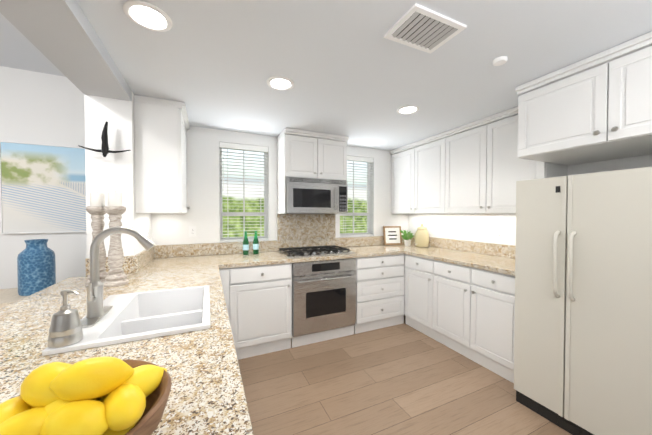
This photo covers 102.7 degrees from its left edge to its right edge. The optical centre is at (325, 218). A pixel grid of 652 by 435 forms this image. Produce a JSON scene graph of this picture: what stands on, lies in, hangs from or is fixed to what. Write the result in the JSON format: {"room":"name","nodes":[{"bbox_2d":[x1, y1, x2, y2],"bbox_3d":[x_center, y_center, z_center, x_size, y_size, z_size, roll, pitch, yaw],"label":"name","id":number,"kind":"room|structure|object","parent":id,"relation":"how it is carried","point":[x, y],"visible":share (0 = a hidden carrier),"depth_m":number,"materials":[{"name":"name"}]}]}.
{"room":"kitchen","nodes":[
{"label":"kitchen","id":0,"kind":"room"},
{"bbox_2d":[0,13,65,76],"bbox_3d":[-2.678,-1.441,-0.797,3.920,0.150,6.150,0,1,-24],"label":"ceiling","id":1,"kind":"structure","parent":0,"point":[19,49],"depth_m":2.24,"materials":[{"name":"white paint"}]},
{"bbox_2d":[0,66,86,288],"bbox_3d":[-3.853,-0.121,2.152,4.200,2.890,0.150,0,1,-24],"label":"wall","id":2,"kind":"structure","parent":0,"point":[40,108],"depth_m":2.55,"materials":[{"name":"white paint"}]},
{"bbox_2d":[0,141,85,233],"bbox_3d":[-2.576,-0.294,2.626,0.984,0.864,0.034,0,1,-24],"label":"framed picture","id":3,"kind":"object","parent":2,"relation":"attached to","point":[42,188],"visible":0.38,"depth_m":2.53,"materials":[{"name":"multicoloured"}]},
{"bbox_2d":[0,0,131,100],"bbox_3d":[-0.549,-1.113,-0.401,0.280,0.520,5.100,0,1,-24],"label":"soffit","id":4,"kind":"structure","parent":0,"point":[63,37],"depth_m":1.31,"materials":[{"name":"grey paint"}]},
{"bbox_2d":[84,92,151,257],"bbox_3d":[-1.821,-0.050,2.417,0.280,2.740,1.050,0,1,-24],"label":"wall","id":5,"kind":"structure","parent":0,"point":[111,172],"depth_m":1.94,"materials":[{"name":"white paint"}]},
{"bbox_2d":[78,121,130,156],"bbox_3d":[-1.587,-0.569,1.883,0.298,0.257,0.099,0,1,-24],"label":"sculpture","id":6,"kind":"object","parent":5,"relation":"attached to","point":[105,150],"visible":1,"depth_m":1.85,"materials":[{"name":"brown metal"}]},
{"bbox_2d":[134,95,189,213],"bbox_3d":[-1.473,-0.514,2.412,0.350,0.927,0.647,0,1,-24],"label":"upper cabinet","id":7,"kind":"object","parent":5,"relation":"attached to","point":[162,126],"visible":0.98,"depth_m":2.12,"materials":[{"name":"white wood"}]},
{"bbox_2d":[151,126,408,314],"bbox_3d":[-0.207,0.077,3.438,3.500,2.450,0.150,0,1,-24],"label":"wall","id":8,"kind":"structure","parent":0,"point":[202,214],"depth_m":2.89,"materials":[{"name":"white paint"}]},
{"bbox_2d":[189,226,195,236],"bbox_3d":[-1.431,0.133,2.795,0.070,0.114,0.008,0,1,-24],"label":"electrical outlet","id":9,"kind":"object","parent":8,"relation":"attached to","point":[192,231],"visible":1,"depth_m":2.79,"materials":[{"name":"white plastic"}]},
{"bbox_2d":[219,149,266,239],"bbox_3d":[-0.978,-0.302,3.109,0.550,1.120,0.050,0,1,-24],"label":"window","id":10,"kind":"structure","parent":8,"relation":"in","point":[228,213],"depth_m":3.10,"materials":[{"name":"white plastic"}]},
{"bbox_2d":[219,142,267,241],"bbox_3d":[-0.951,-0.302,3.050,0.542,1.114,0.062,0,1,-24],"label":"window blinds","id":11,"kind":"object","parent":10,"relation":"attached to","point":[240,147],"visible":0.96,"depth_m":3.04,"materials":[{"name":"white plastic"}]},
{"bbox_2d":[277,128,348,213],"bbox_3d":[-0.161,-0.526,3.156,0.780,0.927,0.377,0,1,-24],"label":"upper cabinet","id":12,"kind":"object","parent":8,"relation":"attached to","point":[305,154],"visible":0.98,"depth_m":2.99,"materials":[{"name":"white wood"}]},
{"bbox_2d":[286,176,347,212],"bbox_3d":[-0.149,-0.265,3.135,0.740,0.398,0.432,0,1,-24],"label":"microwave","id":13,"kind":"object","parent":12,"relation":"attached to","point":[311,195],"visible":0.98,"depth_m":2.96,"materials":[{"name":"silver metal"}]},
{"bbox_2d":[340,161,369,234],"bbox_3d":[0.397,-0.313,3.733,0.550,1.120,0.050,0,1,-24],"label":"window","id":14,"kind":"structure","parent":8,"relation":"in","point":[353,214],"depth_m":3.81,"materials":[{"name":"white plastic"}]},
{"bbox_2d":[340,155,372,236],"bbox_3d":[0.424,-0.313,3.674,0.542,1.114,0.062,0,1,-24],"label":"window blinds","id":15,"kind":"object","parent":14,"relation":"attached to","point":[360,159],"visible":0.73,"depth_m":3.67,"materials":[{"name":"white plastic"}]},
{"bbox_2d":[76,0,651,150],"bbox_3d":[0.957,-1.026,0.675,3.350,0.150,5.810,0,1,-24],"label":"ceiling","id":16,"kind":"structure","parent":0,"point":[352,73],"depth_m":1.56,"materials":[{"name":"white paint"}]},
{"bbox_2d":[123,0,171,31],"bbox_3d":[-0.841,-0.954,1.238,0.194,0.010,0.194,0,1,-24],"label":"recessed light","id":17,"kind":"object","parent":16,"relation":"in","point":[146,15],"visible":1,"depth_m":1.22,"materials":[{"name":"white"}]},
{"bbox_2d":[267,76,293,89],"bbox_3d":[-0.326,-0.965,1.867,0.194,0.010,0.194,0,1,-24],"label":"recessed light","id":18,"kind":"object","parent":16,"relation":"in","point":[280,83],"visible":1,"depth_m":1.85,"materials":[{"name":"white"}]},
{"bbox_2d":[397,105,418,114],"bbox_3d":[0.735,-0.973,2.338,0.194,0.010,0.194,0,1,-24],"label":"recessed light","id":19,"kind":"object","parent":16,"relation":"in","point":[408,109],"visible":1,"depth_m":2.32,"materials":[{"name":"white"}]},
{"bbox_2d":[384,3,466,53],"bbox_3d":[0.500,-0.954,1.331,0.330,0.015,0.230,0,1,-24],"label":"ceiling vent","id":20,"kind":"object","parent":16,"relation":"in","point":[420,27],"visible":0.98,"depth_m":1.31,"materials":[{"name":"white"}]},
{"bbox_2d":[492,56,507,65],"bbox_3d":[1.056,-0.953,1.583,0.076,0.024,0.076,0,1,-24],"label":"smoke detector","id":21,"kind":"object","parent":16,"relation":"attached to","point":[500,60],"visible":0.96,"depth_m":1.56,"materials":[{"name":"white plastic"}]},
{"bbox_2d":[238,314,571,434],"bbox_3d":[-0.988,1.409,0.102,7.700,0.100,6.300,0,1,-24],"label":"floor","id":22,"kind":"structure","parent":0,"point":[404,378],"depth_m":2.00,"materials":[{"name":"brown wood"}]},
{"bbox_2d":[0,288,26,308],"bbox_3d":[-2.505,0.970,2.140,0.670,0.710,0.520,0,1,-24],"label":"side table","id":23,"kind":"object","parent":22,"relation":"on","point":[9,296],"visible":0.02,"depth_m":2.07,"materials":[{"name":"brown wood"}]},
{"bbox_2d":[17,239,55,295],"bbox_3d":[-2.392,0.393,2.160,0.212,0.440,0.212,0,1,-24],"label":"vase","id":24,"kind":"object","parent":23,"relation":"on","point":[36,267],"visible":0.92,"depth_m":2.09,"materials":[{"name":"blue ceramic"}]},
{"bbox_2d":[223,263,294,359],"bbox_3d":[-0.732,0.877,2.778,0.598,0.874,0.619,0,1,-24],"label":"base cabinet","id":25,"kind":"object","parent":22,"relation":"on","point":[258,299],"depth_m":2.49,"materials":[{"name":"white wood"}]},
{"bbox_2d":[343,254,404,333],"bbox_3d":[0.530,0.867,3.351,0.716,0.874,0.619,0,1,-24],"label":"base cabinet","id":26,"kind":"object","parent":22,"relation":"on","point":[379,279],"depth_m":3.06,"materials":[{"name":"white wood"}]},
{"bbox_2d":[292,258,355,336],"bbox_3d":[-0.105,0.815,3.003,0.723,0.746,0.649,0,1,-24],"label":"wall oven","id":27,"kind":"object","parent":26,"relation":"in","point":[324,295],"visible":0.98,"depth_m":2.74,"materials":[{"name":"silver metal"}]},
{"bbox_2d":[404,254,427,335],"bbox_3d":[1.348,0.871,3.119,0.619,0.874,0.517,0,1,-24],"label":"base cabinet","id":28,"kind":"object","parent":22,"relation":"on","point":[415,268],"depth_m":3.03,"materials":[{"name":"white wood"}]},
{"bbox_2d":[428,259,514,382],"bbox_3d":[1.601,0.880,2.561,0.619,0.874,0.929,0,1,-24],"label":"base cabinet","id":29,"kind":"object","parent":22,"relation":"on","point":[467,312],"depth_m":2.37,"materials":[{"name":"white wood"}]},
{"bbox_2d":[514,167,651,434],"bbox_3d":[1.881,0.533,1.654,0.839,1.600,0.860,0,1,-24],"label":"refrigerator","id":30,"kind":"object","parent":22,"relation":"on","point":[583,316],"visible":1,"depth_m":1.54,"materials":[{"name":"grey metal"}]},
{"bbox_3d":[-0.880,0.907,1.004,0.990,0.874,2.490,0,1,-24],"label":"base cabinet","id":31,"kind":"object","parent":22,"relation":"on","visible":0},
{"bbox_2d":[0,250,252,434],"bbox_3d":[-0.869,0.385,0.935,0.980,0.170,2.430,0,1,-24],"label":"countertop","id":32,"kind":"structure","parent":31,"relation":"on","point":[207,396],"depth_m":0.87,"materials":[{"name":"beige stone"}]},
{"bbox_2d":[0,357,171,434],"bbox_3d":[-0.427,0.340,0.460,0.268,0.194,0.200,0,1,-24],"label":"fruit bowl","id":33,"kind":"object","parent":32,"relation":"on","point":[104,396],"visible":1,"depth_m":0.42,"materials":[{"name":"yellow food"}]},
{"bbox_2d":[85,192,108,284],"bbox_3d":[-1.478,0.119,1.691,0.132,0.593,0.132,0,1,-24],"label":"candle holder","id":34,"kind":"object","parent":32,"relation":"on","point":[95,210],"visible":0.71,"depth_m":1.67,"materials":[{"name":"white wood"}]},
{"bbox_2d":[90,192,104,206],"bbox_3d":[-1.478,-0.129,1.687,0.074,0.097,0.074,0,1,-24],"label":"candle","id":35,"kind":"object","parent":34,"relation":"on","point":[97,199],"depth_m":1.66,"materials":[{"name":"white wax"}]},
{"bbox_2d":[104,191,128,286],"bbox_3d":[-1.337,0.120,1.657,0.132,0.593,0.132,0,1,-24],"label":"candle holder","id":36,"kind":"object","parent":32,"relation":"on","point":[115,209],"visible":0.96,"depth_m":1.63,"materials":[{"name":"white wood"}]},
{"bbox_2d":[107,191,122,205],"bbox_3d":[-1.337,-0.128,1.653,0.074,0.097,0.074,0,1,-24],"label":"candle","id":37,"kind":"object","parent":36,"relation":"on","point":[114,198],"depth_m":1.63,"materials":[{"name":"white wax"}]},
{"bbox_2d":[42,285,209,355],"bbox_3d":[-0.799,0.513,1.202,0.483,0.209,0.624,0,1,-24],"label":"double-bowl sink","id":38,"kind":"object","parent":32,"relation":"in","point":[130,317],"visible":0.6,"depth_m":1.20,"materials":[{"name":"white ceramic"}]},
{"bbox_2d":[47,289,82,347],"bbox_3d":[-0.873,0.325,0.874,0.086,0.176,0.086,0,1,-24],"label":"soap dispenser","id":39,"kind":"object","parent":38,"relation":"on","point":[65,329],"visible":1,"depth_m":0.85,"materials":[{"name":"silver metal"}]},
{"bbox_2d":[81,226,154,327],"bbox_3d":[-0.878,0.221,1.125,0.245,0.376,0.230,0,1,-24],"label":"gooseneck faucet","id":40,"kind":"object","parent":38,"relation":"on","point":[97,311],"visible":1,"depth_m":1.08,"materials":[{"name":"silver metal"}]},
{"bbox_2d":[138,214,434,267],"bbox_3d":[-0.269,0.190,2.933,3.728,0.493,0.718,0,1,-24],"label":"countertop","id":41,"kind":"structure","parent":31,"relation":"on","point":[293,230],"depth_m":3.18,"materials":[{"name":"beige stone"}]},
{"bbox_2d":[243,231,248,254],"bbox_3d":[-0.884,0.266,2.876,0.064,0.260,0.063,0,1,-24],"label":"water bottle","id":42,"kind":"object","parent":41,"relation":"on","point":[245,246],"visible":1,"depth_m":2.85,"materials":[{"name":"green glass"}]},
{"bbox_2d":[253,231,258,253],"bbox_3d":[-0.788,0.265,2.930,0.064,0.260,0.063,0,1,-24],"label":"water bottle","id":43,"kind":"object","parent":41,"relation":"on","point":[255,246],"visible":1,"depth_m":2.91,"materials":[{"name":"green glass"}]},
{"bbox_2d":[277,245,354,257],"bbox_3d":[-0.126,0.370,3.046,0.770,0.046,0.510,0,1,-24],"label":"gas cooktop","id":44,"kind":"object","parent":41,"relation":"in","point":[297,252],"visible":0.98,"depth_m":2.96,"materials":[{"name":"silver metal"}]},
{"bbox_2d":[383,226,401,244],"bbox_3d":[0.964,0.242,3.782,0.270,0.270,0.064,0,1,-10],"label":"sign frame","id":45,"kind":"object","parent":41,"relation":"on","point":[392,235],"visible":0.98,"depth_m":3.78,"materials":[{"name":"brown wood"}]},
{"bbox_2d":[400,230,413,245],"bbox_3d":[1.166,0.272,3.694,0.180,0.221,0.193,0,1,-24],"label":"potted plant","id":46,"kind":"object","parent":41,"relation":"on","point":[407,241],"visible":1,"depth_m":3.68,"materials":[{"name":"green plant"}]},
{"bbox_2d":[415,224,428,246],"bbox_3d":[1.297,0.226,3.606,0.219,0.316,0.230,0,1,-24],"label":"jar","id":47,"kind":"object","parent":41,"relation":"on","point":[421,236],"visible":1,"depth_m":3.52,"materials":[{"name":"beige ceramic"}]},
{"bbox_2d":[408,238,515,275],"bbox_3d":[1.545,0.356,2.679,0.638,0.170,1.250,0,1,-24],"label":"countertop","id":48,"kind":"structure","parent":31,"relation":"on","point":[499,258],"depth_m":2.83,"materials":[{"name":"beige stone"}]},
{"bbox_2d":[409,154,651,245],"bbox_3d":[2.550,0.112,1.418,0.150,2.450,5.810,0,1,-24],"label":"wall","id":49,"kind":"structure","parent":0,"point":[475,227],"depth_m":2.92,"materials":[{"name":"white paint"}]},
{"bbox_2d":[389,134,440,213],"bbox_3d":[1.333,-0.516,3.478,0.348,0.897,1.028,0,1,-24],"label":"upper cabinet","id":50,"kind":"object","parent":49,"relation":"attached to","point":[415,169],"depth_m":3.38,"materials":[{"name":"white wood"}]},
{"bbox_2d":[437,110,567,213],"bbox_3d":[1.713,-0.502,2.643,0.348,0.897,1.027,0,1,-24],"label":"upper cabinet","id":51,"kind":"object","parent":49,"relation":"attached to","point":[478,167],"depth_m":2.55,"materials":[{"name":"white wood"}]},
{"bbox_2d":[516,31,651,165],"bbox_3d":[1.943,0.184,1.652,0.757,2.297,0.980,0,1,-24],"label":"upper cabinet","id":52,"kind":"object","parent":49,"relation":"attached to","point":[596,107],"visible":1,"depth_m":1.59,"materials":[{"name":"white wood"}]},
{"label":"outside","id":53,"kind":"structure","parent":0,"visible":0},
{"bbox_2d":[222,149,366,237],"bbox_3d":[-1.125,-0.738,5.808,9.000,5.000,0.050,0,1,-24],"label":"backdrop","id":54,"kind":"structure","parent":53,"point":[231,226],"depth_m":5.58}
]}

